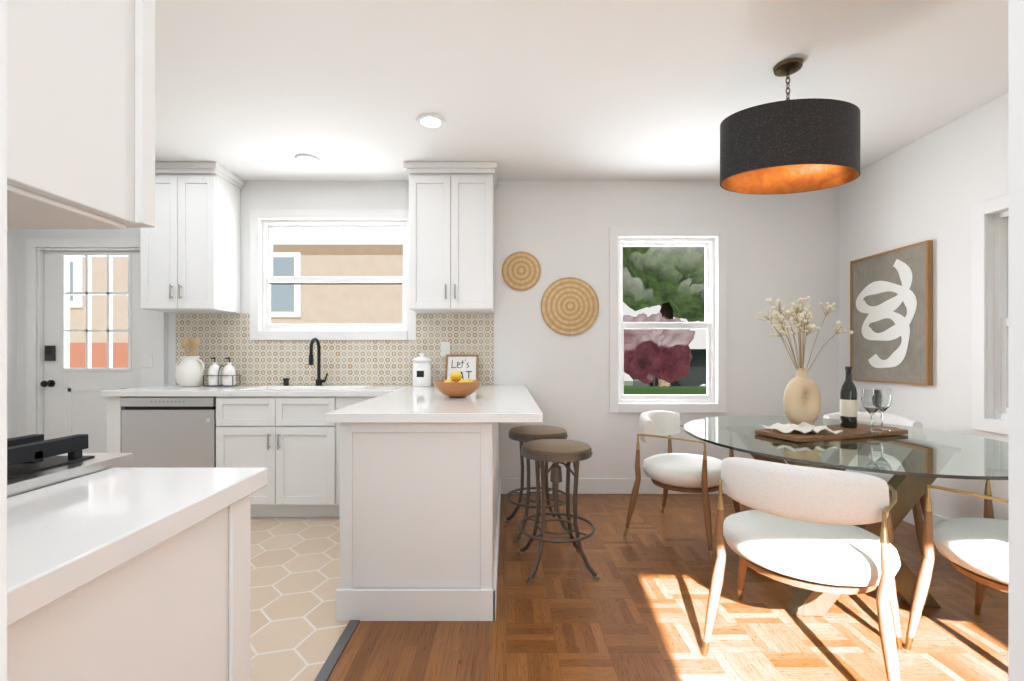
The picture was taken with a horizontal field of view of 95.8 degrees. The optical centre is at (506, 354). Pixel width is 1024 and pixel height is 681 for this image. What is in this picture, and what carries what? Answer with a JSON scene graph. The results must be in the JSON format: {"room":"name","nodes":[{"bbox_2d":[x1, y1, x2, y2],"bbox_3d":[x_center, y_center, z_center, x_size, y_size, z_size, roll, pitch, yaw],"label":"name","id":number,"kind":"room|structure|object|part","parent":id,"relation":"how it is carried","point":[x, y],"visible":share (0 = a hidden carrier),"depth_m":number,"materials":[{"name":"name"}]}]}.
{"room":"dining room and kitchen","nodes":[
{"label":"dining room and kitchen","id":0,"kind":"room"},
{"bbox_2d":[7,229,10,438],"bbox_3d":[-4.175,-0.150,1.430,0.150,2.620,4.860,0,0,0],"label":"wall","id":1,"kind":"structure","parent":0,"point":[8,230],"depth_m":3.81,"materials":[{"name":"white paint"}]},
{"bbox_2d":[250,517,348,680],"bbox_3d":[-2.455,1.210,1.435,3.590,0.100,5.170,0,0,0],"label":"floor","id":2,"kind":"structure","parent":0,"point":[296,629],"depth_m":2.23,"materials":[{"name":"beige tile"}]},
{"bbox_2d":[7,434,132,497],"bbox_3d":[-1.258,0.658,0.726,0.755,0.964,0.852,0,0,0],"label":"range","id":3,"kind":"object","parent":2,"relation":"on","point":[36,461],"visible":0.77,"depth_m":0.95,"materials":[{"name":"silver metal"}]},
{"bbox_2d":[7,468,267,680],"bbox_3d":[-0.703,0.705,0.305,0.345,0.910,1.450,0,0,0],"label":"kitchen counter","id":4,"kind":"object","parent":2,"relation":"on","point":[128,574],"depth_m":0.73,"materials":[{"name":"white"}]},
{"bbox_2d":[209,393,336,516],"bbox_3d":[-1.619,0.725,3.548,0.842,0.870,0.637,0,0,0],"label":"base cabinet","id":5,"kind":"object","parent":2,"relation":"on","point":[286,434],"depth_m":3.24,"materials":[{"name":"white wood"}]},
{"bbox_2d":[101,378,404,396],"bbox_3d":[-1.800,0.239,3.543,2.051,0.099,0.646,0,0,0],"label":"countertop","id":6,"kind":"structure","parent":5,"relation":"on","point":[164,390],"depth_m":3.26,"materials":[{"name":"white stone"}]},
{"bbox_2d":[120,397,215,467],"bbox_3d":[-2.376,0.727,3.536,0.660,0.866,0.608,0,0,0],"label":"dishwasher","id":7,"kind":"object","parent":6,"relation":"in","point":[168,432],"visible":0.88,"depth_m":3.25,"materials":[{"name":"silver metal"}]},
{"bbox_2d":[175,337,204,386],"bbox_3d":[-2.510,0.051,3.670,0.232,0.395,0.196,0,0,0],"label":"jug","id":8,"kind":"object","parent":6,"relation":"on","point":[189,372],"visible":1,"depth_m":3.62,"materials":[{"name":"white ceramic"}]},
{"bbox_2d":[203,357,239,385],"bbox_3d":[-2.275,0.132,3.700,0.235,0.230,0.106,0,0,0],"label":"soap caddy","id":9,"kind":"object","parent":6,"relation":"on","point":[214,375],"visible":1,"depth_m":3.67,"materials":[{"name":"black"}]},
{"bbox_3d":[-1.800,0.220,3.780,0.048,0.059,0.048,0,0,0],"label":"soap dispenser button","id":10,"kind":"part","parent":6,"relation":"part of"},
{"bbox_2d":[309,338,327,385],"bbox_3d":[-1.503,0.055,3.704,0.106,0.388,0.195,0,0,0],"label":"faucet","id":11,"kind":"object","parent":6,"relation":"on","point":[319,381],"visible":1,"depth_m":3.76,"materials":[{"name":"black metal"}]},
{"bbox_2d":[314,620,359,680],"bbox_3d":[-0.660,1.157,0.515,0.044,0.006,3.030,0,0,0],"label":"threshold strip","id":12,"kind":"object","parent":2,"relation":"on","point":[326,670],"depth_m":1.79,"materials":[{"name":"silver metal"}]},
{"bbox_2d":[337,393,380,408],"bbox_3d":[-0.991,0.725,3.548,0.528,0.870,0.637,0,0,0],"label":"base cabinet","id":13,"kind":"object","parent":2,"relation":"on","point":[342,398],"depth_m":3.25,"materials":[{"name":"white"}]},
{"bbox_2d":[333,425,496,620],"bbox_3d":[-0.403,0.725,2.306,0.688,0.870,0.557,0,0,0],"label":"base cabinet","id":14,"kind":"object","parent":2,"relation":"on","point":[403,482],"depth_m":2.04,"materials":[{"name":"white wood"}]},
{"bbox_2d":[325,385,542,424],"bbox_3d":[-0.308,0.269,2.921,0.931,0.039,1.892,0,0,0],"label":"countertop","id":15,"kind":"structure","parent":14,"relation":"on","point":[489,404],"depth_m":2.16,"materials":[{"name":"white stone"}]},
{"bbox_2d":[412,353,431,386],"bbox_3d":[-0.675,0.116,3.700,0.160,0.266,0.160,0,0,0],"label":"canister","id":16,"kind":"object","parent":15,"relation":"on","point":[421,370],"visible":0.94,"depth_m":3.64,"materials":[{"name":"white ceramic"}]},
{"bbox_2d":[433,370,481,397],"bbox_3d":[-0.290,0.169,2.750,0.290,0.159,0.290,0,0,0],"label":"fruit bowl","id":17,"kind":"object","parent":15,"relation":"on","point":[456,386],"visible":1,"depth_m":2.67,"materials":[{"name":"brown wood"}]},
{"bbox_2d":[445,355,478,379],"bbox_3d":[-0.362,0.123,3.767,0.270,0.255,0.020,0,-10,8],"label":"sign frame","id":18,"kind":"object","parent":15,"relation":"on","point":[466,366],"visible":0.69,"depth_m":3.77,"materials":[{"name":"white paper"}]},
{"bbox_2d":[497,425,500,532],"bbox_3d":[-0.405,0.725,3.113,0.684,0.870,0.276,0,0,0],"label":"base cabinet","id":19,"kind":"object","parent":2,"relation":"on","point":[498,479],"depth_m":3.11,"materials":[{"name":"white wood"}]},
{"bbox_2d":[11,181,842,477],"bbox_3d":[-0.655,-0.150,3.920,7.190,2.620,0.200,0,0,0],"label":"wall","id":20,"kind":"structure","parent":0,"point":[788,248],"depth_m":3.87,"materials":[{"name":"white paint"}]},
{"bbox_2d":[26,238,139,452],"bbox_3d":[-3.518,0.092,3.906,0.975,2.135,0.168,0,0,0],"label":"back door","id":21,"kind":"structure","parent":20,"relation":"in","point":[63,399],"depth_m":3.90,"materials":[{"name":"white wood"}]},
{"bbox_2d":[141,162,243,312],"bbox_3d":[-2.505,-0.904,3.675,0.630,1.108,0.382,0,0,0],"label":"upper cabinet","id":22,"kind":"object","parent":20,"relation":"attached to","point":[191,251],"visible":0.9,"depth_m":3.53,"materials":[{"name":"white wood"}]},
{"bbox_2d":[250,209,416,339],"bbox_3d":[-1.445,-0.670,3.915,1.390,1.090,0.150,0,0,0],"label":"kitchen window","id":23,"kind":"structure","parent":20,"relation":"in","point":[264,223],"depth_m":3.90,"materials":[{"name":"white wood"}]},
{"bbox_2d":[441,342,449,355],"bbox_3d":[-0.507,-0.050,3.853,0.075,0.120,0.008,0,0,0],"label":"electrical outlet plate","id":24,"kind":"object","parent":20,"relation":"attached to","point":[445,348],"visible":0.9,"depth_m":3.85,"materials":[{"name":"white plastic"}]},
{"bbox_2d":[404,162,497,312],"bbox_3d":[-0.423,-0.904,3.675,0.706,1.108,0.382,0,0,0],"label":"upper cabinet","id":25,"kind":"object","parent":20,"relation":"attached to","point":[451,237],"visible":1,"depth_m":3.53,"materials":[{"name":"white wood"}]},
{"bbox_2d":[502,252,540,290],"bbox_3d":[0.125,-0.700,3.843,0.326,0.326,0.047,0,0,0],"label":"hanging basket","id":26,"kind":"object","parent":20,"relation":"attached to","point":[521,271],"visible":1,"depth_m":3.84,"materials":[{"name":"wicker"}]},
{"bbox_2d":[541,277,598,335],"bbox_3d":[0.530,-0.405,3.843,0.486,0.486,0.048,0,0,0],"label":"hanging basket","id":27,"kind":"object","parent":20,"relation":"attached to","point":[569,306],"visible":1,"depth_m":3.84,"materials":[{"name":"wicker"}]},
{"bbox_2d":[501,478,725,493],"bbox_3d":[1.357,1.095,3.862,2.825,0.130,0.015,0,0,0],"label":"baseboard","id":28,"kind":"structure","parent":20,"relation":"attached to","point":[606,486],"depth_m":3.86,"materials":[{"name":"white wood"}]},
{"bbox_2d":[609,227,726,412],"bbox_3d":[1.351,-0.292,3.915,0.978,1.545,0.150,0,0,0],"label":"dining window","id":29,"kind":"structure","parent":20,"relation":"in","point":[712,241],"depth_m":3.86,"materials":[{"name":"white wood"}]},
{"bbox_2d":[155,0,1007,180],"bbox_3d":[-0.655,-1.510,1.435,7.190,0.100,5.170,0,0,0],"label":"ceiling","id":30,"kind":"structure","parent":0,"point":[527,90],"depth_m":2.43,"materials":[{"name":"white paint"}]},
{"bbox_2d":[7,0,154,228],"bbox_3d":[-1.305,-0.888,0.700,0.790,1.140,1.000,0,0,0],"label":"upper cabinet","id":31,"kind":"object","parent":30,"relation":"attached to","point":[80,114],"visible":1,"depth_m":1.03,"materials":[{"name":"white wood"}]},
{"bbox_2d":[295,154,320,164],"bbox_3d":[-1.476,-1.454,3.440,0.180,0.011,0.180,0,0,0],"label":"recessed light","id":32,"kind":"object","parent":30,"relation":"in","point":[307,159],"visible":1,"depth_m":3.44,"materials":[{"name":"white"}]},
{"bbox_2d":[416,113,444,128],"bbox_3d":[-0.470,-1.454,2.880,0.180,0.011,0.180,0,0,0],"label":"recessed light","id":33,"kind":"object","parent":30,"relation":"in","point":[430,121],"visible":1,"depth_m":2.87,"materials":[{"name":"white"}]},
{"bbox_2d":[720,57,859,194],"bbox_3d":[1.420,-1.169,2.330,0.660,0.578,0.410,0,0,0],"label":"pendant lamp","id":34,"kind":"object","parent":30,"relation":"hanging from","point":[787,146],"visible":1,"depth_m":2.18,"materials":[{"name":"black fabric"}]},
{"bbox_2d":[327,494,1007,680],"bbox_3d":[1.140,1.210,1.435,3.600,0.100,5.170,0,0,0],"label":"floor","id":35,"kind":"structure","parent":0,"point":[637,611],"depth_m":1.99,"materials":[{"name":"brown wood"}]},
{"bbox_2d":[0,0,6,680],"bbox_3d":[-0.333,-0.150,0.150,0.234,2.620,0.100,0,0,0],"label":"door frame","id":36,"kind":"structure","parent":35,"relation":"on","point":[3,340],"depth_m":0.20,"materials":[{"name":"white paint"}]},
{"bbox_2d":[505,425,573,542],"bbox_3d":[0.210,0.828,3.080,0.426,0.665,0.426,0,0,-11],"label":"stool","id":37,"kind":"object","parent":35,"relation":"on","point":[522,435],"visible":0.62,"depth_m":2.99,"materials":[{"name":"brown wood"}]},
{"bbox_2d":[518,439,598,583],"bbox_3d":[0.275,0.828,2.550,0.426,0.665,0.426,0,0,-6],"label":"stool","id":38,"kind":"object","parent":35,"relation":"on","point":[555,451],"visible":1,"depth_m":2.46,"materials":[{"name":"brown wood"}]},
{"bbox_2d":[624,410,739,559],"bbox_3d":[1.161,0.773,3.008,0.562,0.777,0.597,0,0,42],"label":"dining chair","id":39,"kind":"object","parent":35,"relation":"on","point":[685,472],"visible":0.88,"depth_m":2.92,"materials":[{"name":"fabric"}]},
{"bbox_2d":[701,457,901,680],"bbox_3d":[1.162,0.773,1.810,0.597,0.777,0.562,0,0,40],"label":"dining chair","id":40,"kind":"object","parent":35,"relation":"on","point":[797,528],"visible":1,"depth_m":1.62,"materials":[{"name":"fabric"}]},
{"bbox_2d":[747,454,940,615],"bbox_3d":[1.635,0.789,2.350,0.730,0.742,0.640,0,0,0],"label":"table base","id":41,"kind":"object","parent":35,"relation":"on","point":[911,490],"visible":0.1,"depth_m":2.05,"materials":[{"name":"brown wood"}]},
{"bbox_2d":[683,415,1007,479],"bbox_3d":[1.650,0.411,2.320,1.400,0.012,1.560,0,0,0],"label":"dining table","id":42,"kind":"object","parent":41,"relation":"on","point":[921,452],"visible":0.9,"depth_m":2.00,"materials":[{"name":"clear glass"}]},
{"bbox_2d":[755,423,907,441],"bbox_3d":[1.681,0.393,2.367,0.785,0.022,0.250,0,0,-18],"label":"serving board","id":43,"kind":"object","parent":42,"relation":"on","point":[821,435],"visible":0.88,"depth_m":2.28,"materials":[{"name":"brown wood"}]},
{"bbox_2d":[759,422,843,433],"bbox_3d":[1.460,0.356,2.299,0.300,0.042,0.202,0,0,0],"label":"cloth napkin","id":44,"kind":"object","parent":43,"relation":"on","point":[804,427],"visible":1,"depth_m":2.25,"materials":[{"name":"white fabric"}]},
{"bbox_2d":[755,296,853,424],"bbox_3d":[1.604,0.034,2.480,0.395,0.711,0.292,0,0,0],"label":"vase","id":45,"kind":"object","parent":43,"relation":"on","point":[801,401],"visible":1,"depth_m":2.47,"materials":[{"name":"beige ceramic"}]},
{"bbox_2d":[840,366,857,427],"bbox_3d":[1.800,0.220,2.430,0.075,0.320,0.075,0,0,0],"label":"wine bottle","id":46,"kind":"object","parent":43,"relation":"on","point":[848,406],"visible":1,"depth_m":2.41,"materials":[{"name":"black glass"}]},
{"bbox_2d":[861,389,881,433],"bbox_3d":[1.795,0.275,2.270,0.082,0.210,0.082,0,0,0],"label":"wine glass","id":47,"kind":"object","parent":43,"relation":"on","point":[871,399],"visible":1,"depth_m":2.25,"materials":[{"name":"clear glass"}]},
{"bbox_2d":[873,388,891,430],"bbox_3d":[1.905,0.275,2.345,0.082,0.210,0.082,0,0,0],"label":"wine glass","id":48,"kind":"object","parent":43,"relation":"on","point":[886,398],"visible":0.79,"depth_m":2.31,"materials":[{"name":"clear glass"}]},
{"bbox_2d":[823,411,925,558],"bbox_3d":[2.289,0.773,2.939,0.597,0.777,0.562,0,0,45],"label":"dining chair","id":49,"kind":"object","parent":35,"relation":"on","point":[918,509],"visible":0.17,"depth_m":2.90,"materials":[{"name":"fabric"}]},
{"bbox_2d":[904,480,1007,649],"bbox_3d":[1.955,0.773,1.709,0.597,0.777,0.562,0,0,-25],"label":"dining chair","id":50,"kind":"object","parent":35,"relation":"on","point":[976,549],"visible":0.9,"depth_m":1.78,"materials":[{"name":"fabric"}]},
{"bbox_2d":[843,93,1007,519],"bbox_3d":[2.865,-0.150,1.430,0.150,2.620,4.860,0,0,0],"label":"wall","id":51,"kind":"structure","parent":0,"point":[933,187],"depth_m":2.95,"materials":[{"name":"white paint"}]},
{"bbox_2d":[850,240,932,385],"bbox_3d":[2.769,-0.275,3.360,0.035,0.950,0.680,0,0,0],"label":"framed artwork","id":52,"kind":"object","parent":51,"relation":"attached to","point":[891,313],"visible":1,"depth_m":3.29,"materials":[{"name":"beige fabric"}]},
{"bbox_2d":[903,509,950,526],"bbox_3d":[2.782,1.095,1.435,0.015,0.130,4.870,0,0,0],"label":"baseboard","id":53,"kind":"structure","parent":51,"relation":"attached to","point":[909,518],"depth_m":3.01,"materials":[{"name":"white wood"}]},
{"bbox_2d":[971,194,1007,434],"bbox_3d":[2.835,-0.225,2.265,0.150,1.330,0.980,0,0,0],"label":"window","id":54,"kind":"structure","parent":51,"relation":"in","point":[989,315],"depth_m":2.68,"materials":[{"name":"white wood"}]},
{"bbox_2d":[1008,0,1023,680],"bbox_3d":[0.589,-0.150,0.390,0.222,2.620,0.100,0,0,0],"label":"door frame","id":55,"kind":"structure","parent":0,"point":[1015,340],"depth_m":0.43,"materials":[{"name":"white paint"}]},
{"label":"outside","id":56,"kind":"structure","parent":0,"visible":0},
{"bbox_2d":[70,229,706,394],"bbox_3d":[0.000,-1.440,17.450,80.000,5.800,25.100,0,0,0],"label":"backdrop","id":57,"kind":"structure","parent":56,"point":[355,252],"depth_m":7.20,"materials":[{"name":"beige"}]},
{"bbox_2d":[624,381,632,385],"bbox_3d":[0.000,1.470,15.000,80.000,0.080,90.000,0,0,0],"label":"ground","id":58,"kind":"structure","parent":56,"point":[628,383],"depth_m":23.71,"materials":[{"name":"green plant"}]},
{"bbox_2d":[623,247,704,385],"bbox_3d":[7.994,-1.665,6.814,6.125,5.947,17.140,0,0,-24],"label":"trees","id":59,"kind":"object","parent":58,"relation":"on","point":[676,281],"depth_m":10.92,"materials":[{"name":"green plant"}]}
]}

